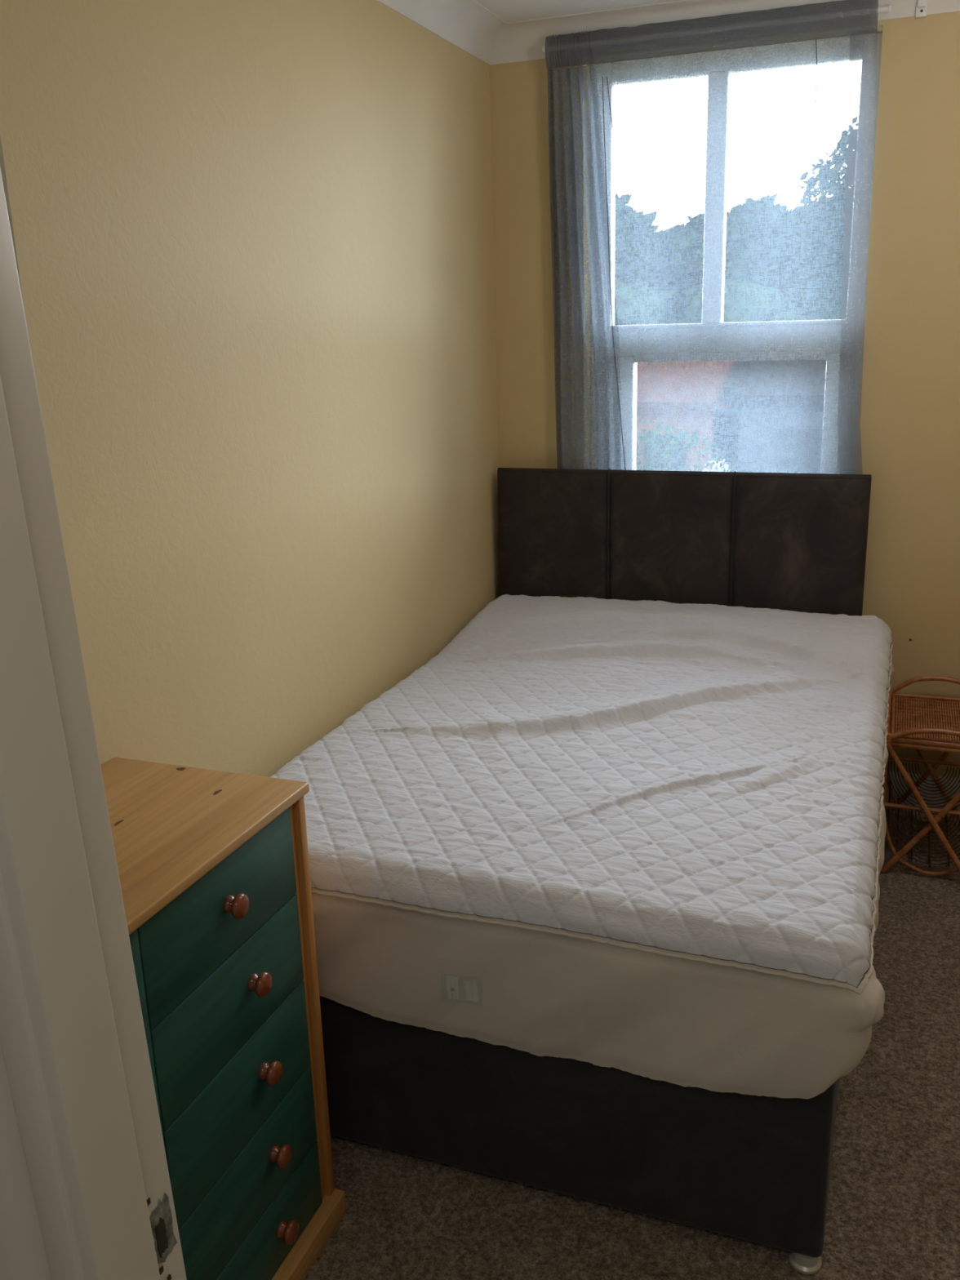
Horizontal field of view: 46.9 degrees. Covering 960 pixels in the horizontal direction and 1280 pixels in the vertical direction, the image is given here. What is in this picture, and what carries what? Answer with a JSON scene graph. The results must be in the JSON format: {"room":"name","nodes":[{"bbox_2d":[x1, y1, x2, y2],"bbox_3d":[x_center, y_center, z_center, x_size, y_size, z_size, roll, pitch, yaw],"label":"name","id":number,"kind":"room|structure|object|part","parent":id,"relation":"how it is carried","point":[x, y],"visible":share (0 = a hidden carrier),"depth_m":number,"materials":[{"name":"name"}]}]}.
{"room":"bedroom","nodes":[
{"label":"bedroom","id":0,"kind":"room"},
{"bbox_2d":[0,134,24,309],"bbox_3d":[0.022,0.212,0.562,2.250,2.426,0.068,4,17,20],"label":"wall","id":1,"kind":"structure","parent":0,"point":[2,159],"depth_m":0.57,"materials":[{"name":"paint"}]},
{"bbox_2d":[0,168,186,1279],"bbox_3d":[0.117,0.382,0.564,0.870,2.098,0.182,4,17,20],"label":"door frame","id":2,"kind":"structure","parent":1,"relation":"in","point":[86,1193],"depth_m":0.61,"materials":[{"name":"white paint"}]},
{"bbox_3d":[-0.267,0.362,0.671,0.076,2.098,0.106,4,17,20],"label":"architrave","id":3,"kind":"part","parent":2,"relation":"part of","materials":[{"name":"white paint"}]},
{"bbox_2d":[0,0,500,777],"bbox_3d":[-0.503,-0.319,2.462,0.120,2.426,3.393,4,17,20],"label":"wall","id":4,"kind":"structure","parent":0,"point":[254,242],"depth_m":2.32,"materials":[{"name":"beige paint"}]},
{"bbox_2d":[376,0,506,65],"bbox_3d":[-0.470,-1.409,2.022,0.090,0.090,3.075,4,17,20],"label":"coving","id":5,"kind":"structure","parent":4,"relation":"attached to","point":[468,25],"depth_m":3.11,"materials":[{"name":"paint"}]},
{"bbox_2d":[475,0,679,22],"bbox_3d":[0.434,-1.206,0.879,3.200,0.100,5.200,4,17,20],"label":"ceiling","id":6,"kind":"structure","parent":0,"point":[509,11],"depth_m":3.14,"materials":[{"name":"white paint"}]},
{"bbox_2d":[303,813,959,1279],"bbox_3d":[0.506,1.230,1.578,3.200,0.120,5.200,4,17,20],"label":"floor","id":7,"kind":"structure","parent":0,"point":[893,1207],"depth_m":2.05,"materials":[{"name":"brown carpet"}]},
{"bbox_2d":[100,756,346,1279],"bbox_3d":[-0.526,0.694,1.784,0.408,0.855,0.481,4,17,20],"label":"dresser","id":8,"kind":"object","parent":7,"relation":"on","point":[213,865],"visible":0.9,"depth_m":1.71,"materials":[{"name":"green wood"}]},
{"bbox_3d":[-0.536,0.380,1.692,0.350,0.160,0.389,4,17,20],"label":"drawer","id":9,"kind":"part","parent":8,"relation":"part of","materials":[{"name":"green wood"}]},
{"bbox_3d":[-0.531,0.536,1.737,0.350,0.160,0.389,4,17,20],"label":"drawer","id":10,"kind":"part","parent":8,"relation":"part of","materials":[{"name":"green wood"}]},
{"bbox_3d":[-0.359,0.391,1.629,0.031,0.038,0.038,4,17,20],"label":"knob","id":11,"kind":"part","parent":8,"relation":"part of","materials":[{"name":"red wood"}]},
{"bbox_3d":[-0.527,0.695,1.782,0.350,0.167,0.389,4,17,20],"label":"drawer","id":12,"kind":"part","parent":8,"relation":"part of","materials":[{"name":"green wood"}]},
{"bbox_3d":[-0.522,0.851,1.827,0.350,0.154,0.389,4,17,20],"label":"drawer","id":13,"kind":"part","parent":8,"relation":"part of","materials":[{"name":"green wood"}]},
{"bbox_3d":[-0.340,0.531,1.709,0.031,0.038,0.038,4,17,20],"label":"knob","id":14,"kind":"part","parent":8,"relation":"part of","materials":[{"name":"red wood"}]},
{"bbox_3d":[-0.518,0.992,1.868,0.350,0.135,0.389,4,17,20],"label":"drawer","id":15,"kind":"part","parent":8,"relation":"part of","materials":[{"name":"green wood"}]},
{"bbox_3d":[-0.333,0.688,1.760,0.031,0.038,0.038,4,17,20],"label":"knob","id":16,"kind":"part","parent":8,"relation":"part of","materials":[{"name":"red wood"}]},
{"bbox_3d":[-0.326,0.844,1.811,0.031,0.038,0.038,4,17,20],"label":"knob","id":17,"kind":"part","parent":8,"relation":"part of","materials":[{"name":"red wood"}]},
{"bbox_3d":[-0.322,0.990,1.853,0.031,0.038,0.038,4,17,20],"label":"knob","id":18,"kind":"part","parent":8,"relation":"part of","materials":[{"name":"red wood"}]},
{"bbox_3d":[-0.459,0.643,1.989,0.384,0.837,0.018,4,17,20],"label":"panel","id":19,"kind":"part","parent":8,"relation":"part of","materials":[{"name":"brown wood"}]},
{"bbox_2d":[319,467,871,1274],"bbox_3d":[0.321,0.248,2.791,1.232,1.108,1.917,4,17,20],"label":"bed","id":20,"kind":"object","parent":7,"relation":"on","point":[756,1169],"visible":0.45,"depth_m":2.09,"materials":[{"name":"black fabric"}]},
{"bbox_3d":[0.245,-0.173,3.729,0.382,0.802,0.023,4,17,20],"label":"headboard panel","id":21,"kind":"part","parent":20,"relation":"part of","materials":[{"name":"brown fabric"}]},
{"bbox_2d":[311,887,846,982],"bbox_3d":[0.323,0.316,2.779,1.218,0.214,1.861,4,17,20],"label":"mattress","id":22,"kind":"object","parent":20,"relation":"on","point":[311,887],"visible":0.14,"depth_m":1.85,"materials":[{"name":"white fabric"}]},
{"bbox_2d":[270,594,893,1098],"bbox_3d":[0.330,0.293,2.758,1.315,0.381,1.905,4,17,20],"label":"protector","id":23,"kind":"object","parent":22,"relation":"on","point":[707,780],"visible":0.94,"depth_m":2.06,"materials":[{"name":"white fabric"}]},
{"bbox_2d":[445,974,460,999],"bbox_3d":[-0.047,0.611,1.947,0.022,0.050,0.007,4,17,20],"label":"print","id":24,"kind":"object","parent":23,"relation":"attached to","point":[452,981],"depth_m":1.94},
{"bbox_2d":[463,980,479,1002],"bbox_3d":[-0.015,0.616,1.939,0.025,0.044,0.006,3,17,15],"label":"print","id":25,"kind":"object","parent":23,"relation":"attached to","point":[471,988],"depth_m":1.94},
{"bbox_3d":[0.611,-0.146,3.594,0.397,0.802,0.023,4,17,20],"label":"headboard panel","id":26,"kind":"part","parent":20,"relation":"part of","materials":[{"name":"brown fabric"}]},
{"bbox_3d":[0.629,-0.003,3.649,1.181,1.100,0.028,4,17,20],"label":"headboard","id":27,"kind":"part","parent":20,"relation":"part of","materials":[{"name":"brown fabric"}]},
{"bbox_3d":[0.984,-0.117,3.456,0.396,0.802,0.023,4,17,20],"label":"headboard panel","id":28,"kind":"part","parent":20,"relation":"part of","materials":[{"name":"brown fabric"}]},
{"bbox_2d":[880,675,959,875],"bbox_3d":[1.349,0.399,3.281,0.311,0.488,0.426,4,17,20],"label":"table","id":29,"kind":"object","parent":7,"relation":"on","point":[916,722],"visible":0.9,"depth_m":3.19,"materials":[{"name":"wicker"}]},
{"bbox_3d":[1.209,0.203,3.278,0.013,0.048,0.400,4,17,20],"label":"rail","id":30,"kind":"part","parent":29,"relation":"part of","materials":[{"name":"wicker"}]},
{"bbox_3d":[1.430,0.383,3.473,0.283,0.408,0.016,4,17,20],"label":"leg","id":31,"kind":"part","parent":29,"relation":"part of","materials":[{"name":"wicker"}]},
{"bbox_3d":[1.290,0.489,3.116,0.283,0.408,0.016,4,17,20],"label":"leg","id":32,"kind":"part","parent":29,"relation":"part of","materials":[{"name":"wicker"}]},
{"bbox_3d":[1.350,0.431,3.290,0.292,0.013,0.386,4,17,20],"label":"frame","id":33,"kind":"part","parent":29,"relation":"part of","materials":[{"name":"wicker"}]},
{"bbox_3d":[1.262,0.491,3.114,0.264,0.408,0.016,4,17,20],"label":"leg","id":34,"kind":"part","parent":29,"relation":"part of","materials":[{"name":"wicker"}]},
{"bbox_3d":[1.345,0.241,3.236,0.299,0.032,0.407,4,17,20],"label":"frame","id":35,"kind":"part","parent":29,"relation":"part of","materials":[{"name":"wicker"}]},
{"bbox_3d":[1.273,0.269,3.046,0.295,0.050,0.015,4,17,20],"label":"arched rail","id":36,"kind":"part","parent":29,"relation":"part of","materials":[{"name":"wicker"}]},
{"bbox_3d":[1.415,0.147,3.406,0.299,0.076,0.015,4,17,20],"label":"arched rail","id":37,"kind":"part","parent":29,"relation":"part of","materials":[{"name":"wicker"}]},
{"bbox_3d":[1.402,0.384,3.470,0.264,0.408,0.016,4,17,20],"label":"leg","id":38,"kind":"part","parent":29,"relation":"part of","materials":[{"name":"wicker"}]},
{"bbox_2d":[488,11,959,777],"bbox_3d":[1.158,-0.655,3.463,2.250,2.426,0.250,4,17,20],"label":"wall","id":39,"kind":"structure","parent":0,"point":[910,412],"depth_m":3.35,"materials":[{"name":"beige paint"}]},
{"bbox_2d":[542,4,892,53],"bbox_3d":[0.649,-1.736,3.150,0.986,0.022,0.022,4,17,20],"label":"curtain rod","id":40,"kind":"object","parent":39,"relation":"attached to","point":[888,8],"visible":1,"depth_m":2.98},
{"bbox_2d":[489,0,959,65],"bbox_3d":[1.065,-1.732,2.988,2.250,0.090,0.090,4,17,20],"label":"coving","id":41,"kind":"structure","parent":39,"relation":"attached to","point":[522,40],"depth_m":3.20,"materials":[{"name":"paint"}]},
{"bbox_2d":[591,31,882,474],"bbox_3d":[0.751,-1.076,3.431,0.850,1.375,0.157,4,17,20],"label":"window","id":42,"kind":"structure","parent":39,"relation":"in","point":[797,61],"depth_m":3.44,"materials":[{"name":"white plastic"}]},
{"bbox_2d":[545,0,878,474],"bbox_3d":[0.685,-1.018,3.355,0.990,1.569,0.048,4,17,20],"label":"sheer curtain","id":43,"kind":"object","parent":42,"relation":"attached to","point":[857,20],"visible":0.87,"depth_m":3.27,"materials":[{"name":"grey fabric"}]},
{"bbox_3d":[0.781,-0.687,3.578,0.730,0.475,0.062,4,17,20],"label":"sash","id":44,"kind":"part","parent":42,"relation":"part of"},
{"bbox_2d":[915,0,927,18],"bbox_3d":[1.189,-1.702,2.982,0.028,0.042,0.030,4,17,20],"label":"curtain bracket","id":45,"kind":"object","parent":39,"relation":"attached to","point":[921,5],"visible":1,"depth_m":2.98,"materials":[{"name":"white plastic"}]},
{"bbox_2d":[884,770,959,821],"bbox_3d":[1.143,0.479,3.658,2.250,0.140,0.018,4,17,20],"label":"baseboard","id":46,"kind":"structure","parent":39,"relation":"attached to","point":[930,778],"depth_m":3.54,"materials":[{"name":"paint"}]},
{"label":"outside","id":47,"kind":"structure","parent":0,"visible":0},
{"bbox_3d":[10.928,-4.857,32.353,80.000,0.339,60.000,4,17,20],"label":"grass","id":48,"kind":"structure","parent":47,"visible":0},
{"bbox_2d":[614,191,664,287],"bbox_3d":[2.842,-7.516,28.522,4.150,7.900,4.572,4,17,20],"label":"tree","id":49,"kind":"object","parent":48,"relation":"on","point":[635,214],"visible":0.12,"depth_m":26.24,"materials":[{"name":"green plant"}]},
{"bbox_2d":[614,275,686,325],"bbox_3d":[3.195,-5.666,26.138,5.366,5.659,5.666,4,17,20],"label":"tree","id":50,"kind":"object","parent":48,"relation":"on","point":[621,301],"visible":0.02,"depth_m":24.38,"materials":[{"name":"green plant"}]},
{"bbox_2d":[653,212,704,303],"bbox_3d":[5.713,-7.589,29.638,4.222,7.265,4.614,4,17,20],"label":"tree","id":51,"kind":"object","parent":48,"relation":"on","point":[690,223],"visible":0.18,"depth_m":27.35,"materials":[{"name":"green plant"}]},
{"bbox_2d":[635,360,737,471],"bbox_3d":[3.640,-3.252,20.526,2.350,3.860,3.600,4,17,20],"label":"house","id":52,"kind":"structure","parent":48,"relation":"on","point":[680,388],"depth_m":18.97,"materials":[{"name":"red brick"}]},
{"bbox_2d":[702,458,731,471],"bbox_3d":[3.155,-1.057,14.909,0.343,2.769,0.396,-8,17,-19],"label":"flowering shrub","id":53,"kind":"object","parent":48,"relation":"on","point":[719,462],"visible":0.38,"depth_m":14.53,"materials":[{"name":"white plant"}]},
{"bbox_2d":[635,417,819,473],"bbox_3d":[3.370,-1.518,15.580,6.095,3.272,1.388,4,17,20],"label":"hedge","id":54,"kind":"object","parent":48,"relation":"on","point":[648,463],"visible":0.09,"depth_m":15.43,"materials":[{"name":"green plant"}]},
{"bbox_2d":[655,278,808,471],"bbox_3d":[5.567,-5.430,25.273,5.250,5.550,5.768,4,17,20],"label":"tree","id":55,"kind":"object","parent":48,"relation":"on","point":[695,308],"visible":0.03,"depth_m":23.57,"materials":[{"name":"green plant"}]},
{"bbox_2d":[692,191,793,293],"bbox_3d":[6.653,-7.011,27.142,2.886,7.471,3.064,4,17,20],"label":"tree","id":56,"kind":"object","parent":48,"relation":"on","point":[736,207],"visible":0.3,"depth_m":25.59,"materials":[{"name":"green plant"}]},
{"bbox_2d":[719,359,826,473],"bbox_3d":[6.050,-3.068,19.637,3.100,3.860,3.600,4,17,20],"label":"house","id":57,"kind":"structure","parent":48,"relation":"on","point":[815,371],"depth_m":18.28,"materials":[{"name":"tile"}]},
{"bbox_2d":[760,197,841,295],"bbox_3d":[7.716,-6.679,26.280,2.534,7.246,2.803,4,17,20],"label":"tree","id":58,"kind":"object","parent":48,"relation":"on","point":[774,229],"visible":0.23,"depth_m":24.93,"materials":[{"name":"green plant"}]},
{"bbox_2d":[789,280,834,320],"bbox_3d":[7.577,-5.393,25.125,4.556,5.439,5.001,4,17,20],"label":"tree","id":59,"kind":"object","parent":48,"relation":"on","point":[799,297],"visible":0.02,"depth_m":23.67,"materials":[{"name":"green plant"}]},
{"bbox_2d":[793,126,848,313],"bbox_3d":[4.295,-2.079,11.664,2.185,6.667,2.304,4,17,20],"label":"tree","id":60,"kind":"object","parent":48,"relation":"on","point":[835,264],"visible":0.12,"depth_m":11.10,"materials":[{"name":"green plant"}]},
{"bbox_2d":[817,275,841,319],"bbox_3d":[8.690,-5.258,24.051,4.944,5.710,5.474,4,17,20],"label":"tree","id":61,"kind":"object","parent":48,"relation":"on","point":[827,313],"visible":0.02,"depth_m":23.11,"materials":[{"name":"green plant"}]}
]}

